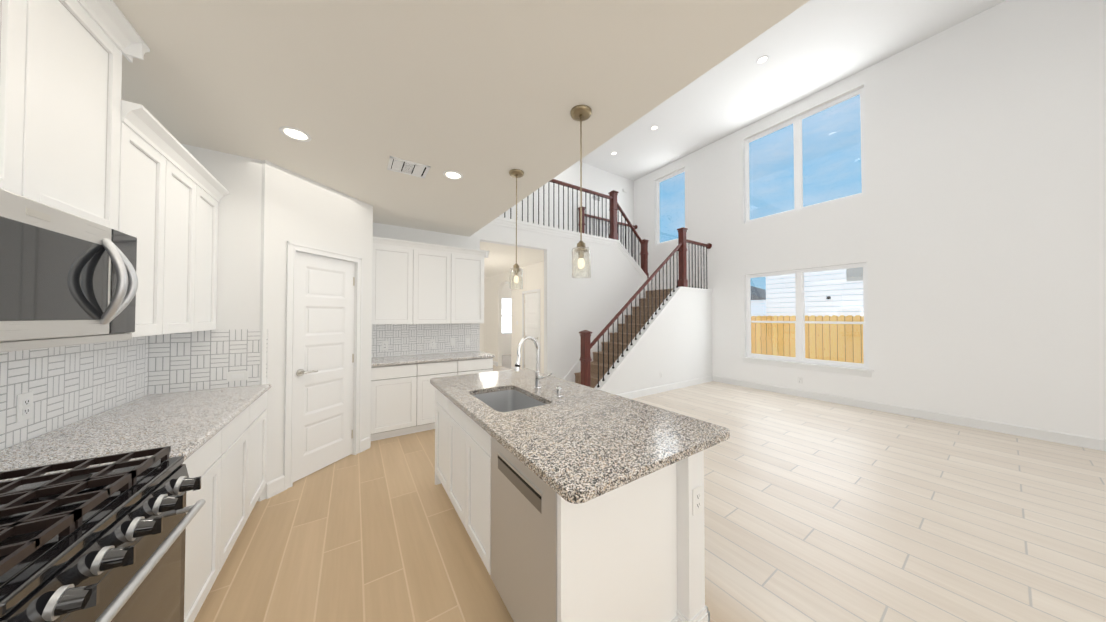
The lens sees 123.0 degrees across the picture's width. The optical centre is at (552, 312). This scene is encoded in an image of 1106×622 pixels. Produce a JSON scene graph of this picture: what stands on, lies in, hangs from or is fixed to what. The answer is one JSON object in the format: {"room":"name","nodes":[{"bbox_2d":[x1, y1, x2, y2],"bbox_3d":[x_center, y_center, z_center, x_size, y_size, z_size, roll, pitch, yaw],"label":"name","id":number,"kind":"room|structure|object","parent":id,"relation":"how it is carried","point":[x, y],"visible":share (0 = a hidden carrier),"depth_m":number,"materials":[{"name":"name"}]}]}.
{"room":"kitchen","nodes":[
{"label":"kitchen","id":0,"kind":"room"},
{"bbox_2d":[0,395,145,450],"bbox_3d":[-1.088,0.088,-0.631,0.120,2.720,6.650,1,-1,-34],"label":"wall","id":1,"kind":"structure","parent":0,"point":[66,425],"depth_m":1.49,"materials":[{"name":"white tile"}]},
{"bbox_2d":[0,0,131,233],"bbox_3d":[-1.792,-0.750,0.854,0.327,0.833,0.920,1,-1,-34],"label":"upper cabinet","id":2,"kind":"object","parent":1,"relation":"attached to","point":[79,137],"depth_m":1.08,"materials":[{"name":"white wood"}]},
{"bbox_2d":[0,188,137,352],"bbox_3d":[-1.712,-0.109,0.861,0.480,0.438,0.816,1,-1,-34],"label":"over-the-range microwave","id":3,"kind":"object","parent":2,"relation":"attached to","point":[67,279],"visible":1,"depth_m":0.96,"materials":[{"name":"silver metal"}]},
{"bbox_2d":[0,336,148,449],"bbox_3d":[-1.502,0.319,0.106,0.008,0.439,4.741,1,-1,-34],"label":"backsplash","id":4,"kind":"structure","parent":1,"relation":"attached to","point":[66,385],"depth_m":1.50,"materials":[{"name":"tile"}]},
{"bbox_2d":[16,391,32,422],"label":"outlet plates","id":5,"kind":"object","parent":4,"relation":"attached to","point":[24,406],"depth_m":1.29,"materials":[{"name":"white plastic"}]},
{"bbox_2d":[128,120,219,336],"bbox_3d":[-2.363,-0.362,1.710,0.327,0.975,1.144,1,-1,-34],"label":"upper cabinet","id":6,"kind":"object","parent":1,"relation":"attached to","point":[173,219],"depth_m":1.68,"materials":[{"name":"white wood"}]},
{"bbox_2d":[147,144,261,394],"bbox_3d":[-2.589,0.135,2.303,0.620,2.720,0.100,1,-1,-34],"label":"wall","id":7,"kind":"structure","parent":0,"point":[238,178],"depth_m":2.34,"materials":[{"name":"white paint"}]},
{"bbox_2d":[148,329,267,393],"bbox_3d":[-2.556,0.354,2.256,0.609,0.439,0.008,1,-1,-34],"label":"backsplash","id":8,"kind":"structure","parent":7,"relation":"attached to","point":[195,360],"depth_m":2.23,"materials":[{"name":"tile"}]},
{"bbox_2d":[227,371,247,381],"bbox_3d":[-2.437,0.496,2.322,0.118,0.072,0.008,1,-1,-34],"label":"switch plate","id":9,"kind":"object","parent":7,"relation":"attached to","point":[238,376],"depth_m":2.32,"materials":[{"name":"white plastic"}]},
{"bbox_2d":[257,160,372,501],"bbox_3d":[-2.229,0.145,2.908,0.100,2.720,1.037,0,-1,15],"label":"wall","id":10,"kind":"structure","parent":0,"point":[298,208],"depth_m":2.56,"materials":[{"name":"white paint"}]},
{"bbox_2d":[283,241,362,489],"bbox_3d":[-2.217,0.454,2.912,0.118,2.102,0.734,0,-1,15],"label":"door frame","id":11,"kind":"structure","parent":10,"relation":"attached to","point":[293,248],"depth_m":2.61,"materials":[{"name":"white wood"}]},
{"bbox_2d":[293,252,354,481],"bbox_3d":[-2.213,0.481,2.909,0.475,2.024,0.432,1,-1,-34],"label":"pantry door","id":12,"kind":"structure","parent":10,"relation":"in","point":[323,369],"depth_m":2.88,"materials":[{"name":"white wood"}]},
{"bbox_2d":[113,0,809,283],"bbox_3d":[0.252,-1.353,4.630,8.140,0.330,13.900,1,-1,-34],"label":"ceiling","id":13,"kind":"structure","parent":0,"point":[483,97],"depth_m":1.61,"materials":[{"name":"white paint"}]},
{"bbox_2d":[279,126,311,141],"bbox_3d":[-1.774,-1.225,2.073,0.170,0.007,0.170,1,-1,-34],"label":"recessed light","id":14,"kind":"object","parent":13,"relation":"in","point":[295,133],"visible":1,"depth_m":2.06,"materials":[{"name":"white"}]},
{"bbox_2d":[387,156,430,178],"bbox_3d":[-1.221,-1.217,2.542,0.300,0.008,0.250,1,-1,-34],"label":"ceiling vent","id":15,"kind":"object","parent":13,"relation":"in","point":[399,165],"visible":1,"depth_m":2.52,"materials":[{"name":"white metal"}]},
{"bbox_2d":[443,170,462,179],"bbox_3d":[-0.888,-1.215,2.672,0.170,0.007,0.170,1,-1,-34],"label":"recessed light","id":16,"kind":"object","parent":13,"relation":"in","point":[452,175],"visible":1,"depth_m":2.67,"materials":[{"name":"white"}]},
{"bbox_2d":[509,169,523,289],"bbox_3d":[-0.319,-0.710,2.621,0.132,1.020,0.132,1,-1,-34],"label":"pendant light","id":17,"kind":"object","parent":13,"relation":"hanging from","point":[516,173],"visible":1,"depth_m":2.61,"materials":[{"name":"gold metal"}]},
{"bbox_2d":[570,105,591,277],"bbox_3d":[0.172,-0.722,1.843,0.132,1.020,0.132,1,-1,-34],"label":"pendant light","id":18,"kind":"object","parent":13,"relation":"hanging from","point":[580,113],"visible":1,"depth_m":1.83,"materials":[{"name":"clear glass"}]},
{"bbox_2d":[480,323,483,351],"bbox_3d":[-3.124,0.248,9.337,2.000,2.720,0.120,1,-1,-34],"label":"wall","id":19,"kind":"structure","parent":0,"point":[481,324],"depth_m":9.80,"materials":[{"name":"white paint"}]},
{"bbox_2d":[502,355,510,368],"bbox_3d":[-0.457,1.619,10.171,3.150,0.004,3.600,1,-1,-34],"label":"floor","id":20,"kind":"structure","parent":0,"point":[506,361],"depth_m":9.80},
{"bbox_2d":[502,284,511,354],"bbox_3d":[-1.487,0.286,11.729,3.130,2.720,0.100,1,-1,-34],"label":"wall","id":21,"kind":"structure","parent":0,"point":[506,338],"depth_m":11.47,"materials":[{"name":"white paint"}]},
{"bbox_2d":[502,297,510,333],"bbox_3d":[-1.771,0.142,11.462,1.000,1.400,0.025,1,-1,-34],"label":"room window","id":22,"kind":"structure","parent":21,"relation":"in","point":[506,315],"depth_m":11.46,"materials":[{"name":"white"}]},
{"bbox_2d":[372,222,643,378],"bbox_3d":[0.257,0.017,5.823,6.790,3.070,0.120,1,-1,-34],"label":"wall","id":23,"kind":"structure","parent":0,"point":[596,300],"depth_m":5.74,"materials":[{"name":"white paint"}]},
{"bbox_2d":[372,244,419,324],"bbox_3d":[-2.116,-0.338,3.984,0.552,1.000,0.327,1,-1,-34],"label":"upper cabinet","id":24,"kind":"object","parent":23,"relation":"attached to","point":[413,282],"depth_m":3.86,"materials":[{"name":"white wood"}]},
{"bbox_2d":[371,323,479,357],"bbox_3d":[-1.803,0.388,4.374,1.517,0.439,0.008,1,-1,-34],"label":"backsplash","id":25,"kind":"structure","parent":23,"relation":"attached to","point":[407,339],"depth_m":4.32,"materials":[{"name":"tile"}]},
{"bbox_2d":[382,341,387,349],"label":"outlet plates","id":26,"kind":"object","parent":25,"relation":"attached to","point":[384,343],"depth_m":4.05,"materials":[{"name":"white plastic"}]},
{"bbox_2d":[430,339,434,347],"label":"outlet plates","id":27,"kind":"object","parent":25,"relation":"attached to","point":[432,341],"depth_m":4.39,"materials":[{"name":"white plastic"}]},
{"bbox_2d":[420,248,455,323],"bbox_3d":[-1.732,-0.334,4.239,0.613,1.000,0.327,1,-1,-34],"label":"upper cabinet","id":28,"kind":"object","parent":23,"relation":"attached to","point":[437,269],"depth_m":4.15,"materials":[{"name":"white wood"}]},
{"bbox_2d":[450,338,454,345],"bbox_3d":[-1.516,0.452,4.554,0.072,0.118,0.008,1,-1,-34],"label":"switch plate","id":29,"kind":"object","parent":23,"relation":"attached to","point":[452,342],"depth_m":4.55,"materials":[{"name":"white plastic"}]},
{"bbox_2d":[466,337,469,344],"bbox_3d":[-1.324,0.454,4.681,0.072,0.118,0.008,1,-1,-34],"label":"switch plate","id":30,"kind":"object","parent":23,"relation":"attached to","point":[467,338],"depth_m":4.68,"materials":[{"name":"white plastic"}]},
{"bbox_2d":[456,252,483,323],"bbox_3d":[-1.348,-0.330,4.493,0.551,1.000,0.327,1,-1,-34],"label":"upper cabinet","id":31,"kind":"object","parent":23,"relation":"attached to","point":[469,268],"depth_m":4.39,"materials":[{"name":"white wood"}]},
{"bbox_2d":[488,217,646,279],"bbox_3d":[0.401,-1.142,5.937,4.196,0.850,0.180,1,-1,-34],"label":"trim","id":32,"kind":"structure","parent":23,"relation":"on","point":[511,223],"depth_m":5.74,"materials":[{"name":"white wood"}]},
{"bbox_2d":[564,279,646,382],"bbox_3d":[1.159,0.387,6.334,2.466,2.346,0.014,1,-1,-34],"label":"trim","id":33,"kind":"structure","parent":23,"relation":"attached to","point":[570,375],"depth_m":6.32,"materials":[{"name":"white wood"}]},
{"bbox_2d":[484,261,543,372],"bbox_3d":[-1.246,0.233,8.422,0.120,2.720,5.880,1,-1,-34],"label":"wall","id":34,"kind":"structure","parent":0,"point":[533,277],"depth_m":8.09,"materials":[{"name":"white paint"}]},
{"bbox_2d":[522,289,539,370],"bbox_3d":[-0.535,0.523,7.221,0.018,2.102,0.864,1,-1,-34],"label":"door frame","id":35,"kind":"structure","parent":34,"relation":"attached to","point":[531,291],"depth_m":7.26,"materials":[{"name":"white wood"}]},
{"bbox_2d":[525,292,537,370],"bbox_3d":[-0.514,0.550,7.234,0.097,2.024,0.732,1,-1,-34],"label":"hall door","id":36,"kind":"structure","parent":34,"relation":"in","point":[531,314],"depth_m":7.29,"materials":[{"name":"white wood"}]},
{"bbox_2d":[499,161,633,258],"bbox_3d":[0.074,-1.149,7.340,5.440,5.450,0.120,1,-1,-34],"label":"wall","id":37,"kind":"structure","parent":0,"point":[595,179],"depth_m":7.69,"materials":[{"name":"white paint"}]},
{"bbox_2d":[592,194,599,201],"bbox_3d":[1.152,-3.064,8.007,0.300,0.200,0.008,1,-1,-34],"label":"air vent","id":38,"kind":"object","parent":37,"relation":"in","point":[596,198],"visible":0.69,"depth_m":7.99,"materials":[{"name":"white metal"}]},
{"bbox_2d":[194,365,1105,621],"bbox_3d":[0.357,1.581,4.532,8.620,0.100,14.300,1,-1,-34],"label":"floor","id":39,"kind":"structure","parent":0,"point":[819,511],"depth_m":2.04,"materials":[{"name":"brown wood"}]},
{"bbox_2d":[0,446,205,621],"bbox_3d":[-1.472,0.987,0.720,0.688,0.964,0.734,1,-1,-34],"label":"range","id":40,"kind":"object","parent":39,"relation":"on","point":[80,541],"visible":1,"depth_m":0.84,"materials":[{"name":"silver metal"}]},
{"bbox_2d":[182,423,229,621],"bbox_3d":[-1.884,1.035,1.227,0.616,0.884,0.563,1,-1,-34],"label":"base cabinet","id":41,"kind":"object","parent":39,"relation":"on","point":[227,463],"depth_m":1.46,"materials":[{"name":"white wood"}]},
{"bbox_2d":[0,384,270,481],"bbox_3d":[-2.133,0.582,1.633,0.642,0.035,1.503,1,-1,-34],"label":"countertop","id":42,"kind":"structure","parent":41,"relation":"on","point":[186,424],"depth_m":1.44,"materials":[{"name":"stone"}]},
{"bbox_2d":[230,402,253,551],"bbox_3d":[-2.143,1.042,1.619,0.616,0.884,0.624,1,-1,-34],"label":"base cabinet","id":43,"kind":"object","parent":39,"relation":"on","point":[242,426],"depth_m":1.90,"materials":[{"name":"white wood"}]},
{"bbox_2d":[254,391,266,505],"bbox_3d":[-2.403,1.048,2.011,0.616,0.884,0.564,1,-1,-34],"label":"base cabinet","id":44,"kind":"object","parent":39,"relation":"on","point":[260,405],"depth_m":2.27,"materials":[{"name":"white wood"}]},
{"bbox_2d":[371,357,492,440],"bbox_3d":[-1.641,1.082,4.102,1.497,0.883,0.617,1,-1,-34],"label":"base cabinet","id":45,"kind":"object","parent":39,"relation":"on","point":[402,399],"visible":0.54,"depth_m":3.67,"materials":[{"name":"white wood"}]},
{"bbox_2d":[371,351,494,366],"bbox_3d":[-1.626,0.622,4.104,1.517,0.035,0.642,1,-1,-34],"label":"countertop","id":46,"kind":"structure","parent":45,"relation":"on","point":[403,360],"depth_m":3.98,"materials":[{"name":"stone"}]},
{"bbox_2d":[491,436,556,621],"bbox_3d":[0.094,1.040,1.469,0.612,0.881,0.610,1,-1,-34],"label":"dishwasher","id":47,"kind":"object","parent":39,"relation":"on","point":[524,538],"visible":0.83,"depth_m":1.26,"materials":[{"name":"silver metal"}]},
{"bbox_2d":[435,388,709,621],"bbox_3d":[-0.150,1.049,2.015,0.794,0.884,1.989,1,-1,-34],"label":"kitchen island","id":48,"kind":"object","parent":39,"relation":"on","point":[633,551],"depth_m":1.32,"materials":[{"name":"white wood"}]},
{"bbox_2d":[430,368,729,503],"bbox_3d":[-0.112,0.588,2.033,0.960,0.035,2.075,1,-1,-34],"label":"island countertop","id":49,"kind":"structure","parent":48,"relation":"on","point":[576,443],"depth_m":1.41,"materials":[{"name":"stone"}]},
{"bbox_2d":[473,390,545,411],"bbox_3d":[-0.308,0.699,2.030,0.394,0.184,0.624,1,-1,-34],"label":"sink","id":50,"kind":"object","parent":49,"relation":"in","point":[506,400],"visible":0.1,"depth_m":2.30,"materials":[{"name":"silver metal"}]},
{"bbox_2d":[514,336,552,388],"bbox_3d":[-0.150,0.374,2.185,0.271,0.398,0.144,1,-1,-34],"label":"faucet","id":51,"kind":"object","parent":49,"relation":"on","point":[538,377],"visible":1,"depth_m":2.22,"materials":[{"name":"silver metal"}]},
{"bbox_2d":[555,387,561,397],"bbox_3d":[0.040,0.538,2.023,0.048,0.064,0.048,1,-1,-34],"label":"soap dispenser","id":52,"kind":"object","parent":49,"relation":"on","point":[558,392],"visible":1,"depth_m":2.01,"materials":[{"name":"silver metal"}]},
{"bbox_2d":[692,485,701,515],"label":"outlet plates","id":53,"kind":"object","parent":48,"relation":"attached to","point":[696,492],"depth_m":1.37,"materials":[{"name":"white plastic"}]},
{"bbox_2d":[574,288,672,387],"bbox_3d":[1.519,0.142,6.897,3.493,2.852,2.176,1,-1,-34],"label":"stairs","id":54,"kind":"structure","parent":39,"relation":"on","point":[594,371],"depth_m":6.07,"materials":[{"name":"carpet"}]},
{"bbox_2d":[504,179,711,387],"bbox_3d":[0.800,-0.576,6.352,5.309,4.269,2.306,1,-1,-34],"label":"stair railing","id":55,"kind":"object","parent":54,"relation":"on","point":[585,359],"visible":0.71,"depth_m":6.19,"materials":[{"name":"brown wood"}]},
{"bbox_2d":[603,290,711,394],"bbox_3d":[2.098,0.528,5.906,3.620,2.050,0.100,1,-1,-34],"label":"wall","id":56,"kind":"structure","parent":0,"point":[674,345],"depth_m":6.09,"materials":[{"name":"white paint"}]},
{"bbox_2d":[595,287,712,390],"bbox_3d":[2.093,0.423,5.905,3.630,1.910,0.144,1,-1,-34],"label":"trim","id":57,"kind":"structure","parent":56,"relation":"on","point":[622,360],"depth_m":5.57,"materials":[{"name":"white wood"}]},
{"bbox_2d":[616,375,713,398],"bbox_3d":[2.126,1.489,5.839,3.590,0.125,0.019,1,-1,-34],"label":"baseboard","id":58,"kind":"structure","parent":56,"relation":"attached to","point":[649,391],"depth_m":5.87,"materials":[{"name":"white wood"}]},
{"bbox_2d":[579,0,1005,180],"bbox_3d":[2.728,-3.986,3.523,5.600,0.100,9.490,1,-1,-34],"label":"ceiling","id":59,"kind":"structure","parent":0,"point":[810,47],"depth_m":4.87,"materials":[{"name":"white paint"}]},
{"bbox_2d":[651,125,658,129],"bbox_3d":[2.143,-3.887,6.343,0.160,0.007,0.160,1,-1,-34],"label":"recessed light","id":60,"kind":"object","parent":59,"relation":"in","point":[655,127],"visible":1,"depth_m":6.33,"materials":[{"name":"white"}]},
{"bbox_2d":[756,55,768,63],"bbox_3d":[3.253,-3.913,4.668,0.160,0.007,0.160,1,-1,-34],"label":"recessed light","id":61,"kind":"object","parent":59,"relation":"in","point":[762,59],"visible":1,"depth_m":4.66,"materials":[{"name":"white"}]},
{"bbox_2d":[634,0,1105,439],"bbox_3d":[4.963,-1.186,5.031,0.160,5.450,9.370,1,-1,-34],"label":"wall","id":62,"kind":"structure","parent":0,"point":[969,227],"depth_m":4.05,"materials":[{"name":"white paint"}]},
{"bbox_2d":[657,168,684,244],"bbox_3d":[3.118,-2.721,7.894,0.050,1.787,0.897,1,-1,-34],"label":"window","id":63,"kind":"structure","parent":62,"relation":"in","point":[658,200],"depth_m":8.09,"materials":[{"name":"clear glass"}]},
{"bbox_2d":[745,87,865,222],"bbox_3d":[4.604,-2.772,5.647,0.056,1.777,1.807,1,-1,-34],"label":"window","id":64,"kind":"structure","parent":62,"relation":"in","point":[798,175],"depth_m":5.60,"materials":[{"name":"clear glass"}]},
{"bbox_2d":[742,263,873,376],"bbox_3d":[4.557,0.126,5.569,0.170,1.834,1.920,1,-1,-34],"label":"window","id":65,"kind":"structure","parent":62,"relation":"in","point":[798,360],"depth_m":5.54,"materials":[{"name":"white plastic"}]},
{"bbox_2d":[714,376,1105,450],"bbox_3d":[5.551,1.459,3.939,0.019,0.125,6.970,1,-1,-34],"label":"baseboard","id":66,"kind":"structure","parent":62,"relation":"attached to","point":[1035,433],"depth_m":4.15,"materials":[{"name":"white wood"}]},
{"label":"outside","id":67,"kind":"structure","parent":0,"visible":0},
{"bbox_3d":[10.470,2.291,17.640,22.730,0.100,42.000,1,-1,-34],"label":"ground","id":68,"kind":"structure","parent":67,"visible":0},
{"bbox_2d":[751,286,765,315],"bbox_3d":[13.828,-0.447,27.708,8.600,5.700,13.800,1,-1,-34],"label":"house","id":69,"kind":"structure","parent":68,"relation":"on","point":[760,309],"depth_m":20.45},
{"bbox_2d":[751,315,863,363],"bbox_3d":[6.162,1.100,8.852,0.100,2.000,24.076,1,-1,-34],"label":"fence","id":70,"kind":"object","parent":68,"relation":"on","point":[825,351],"depth_m":7.84,"materials":[{"name":"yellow wood"}]},
{"bbox_2d":[766,267,863,316],"bbox_3d":[15.795,-0.671,7.540,8.800,5.500,16.000,1,-1,-34],"label":"house","id":71,"kind":"structure","parent":68,"relation":"on","point":[839,280],"depth_m":10.26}
]}

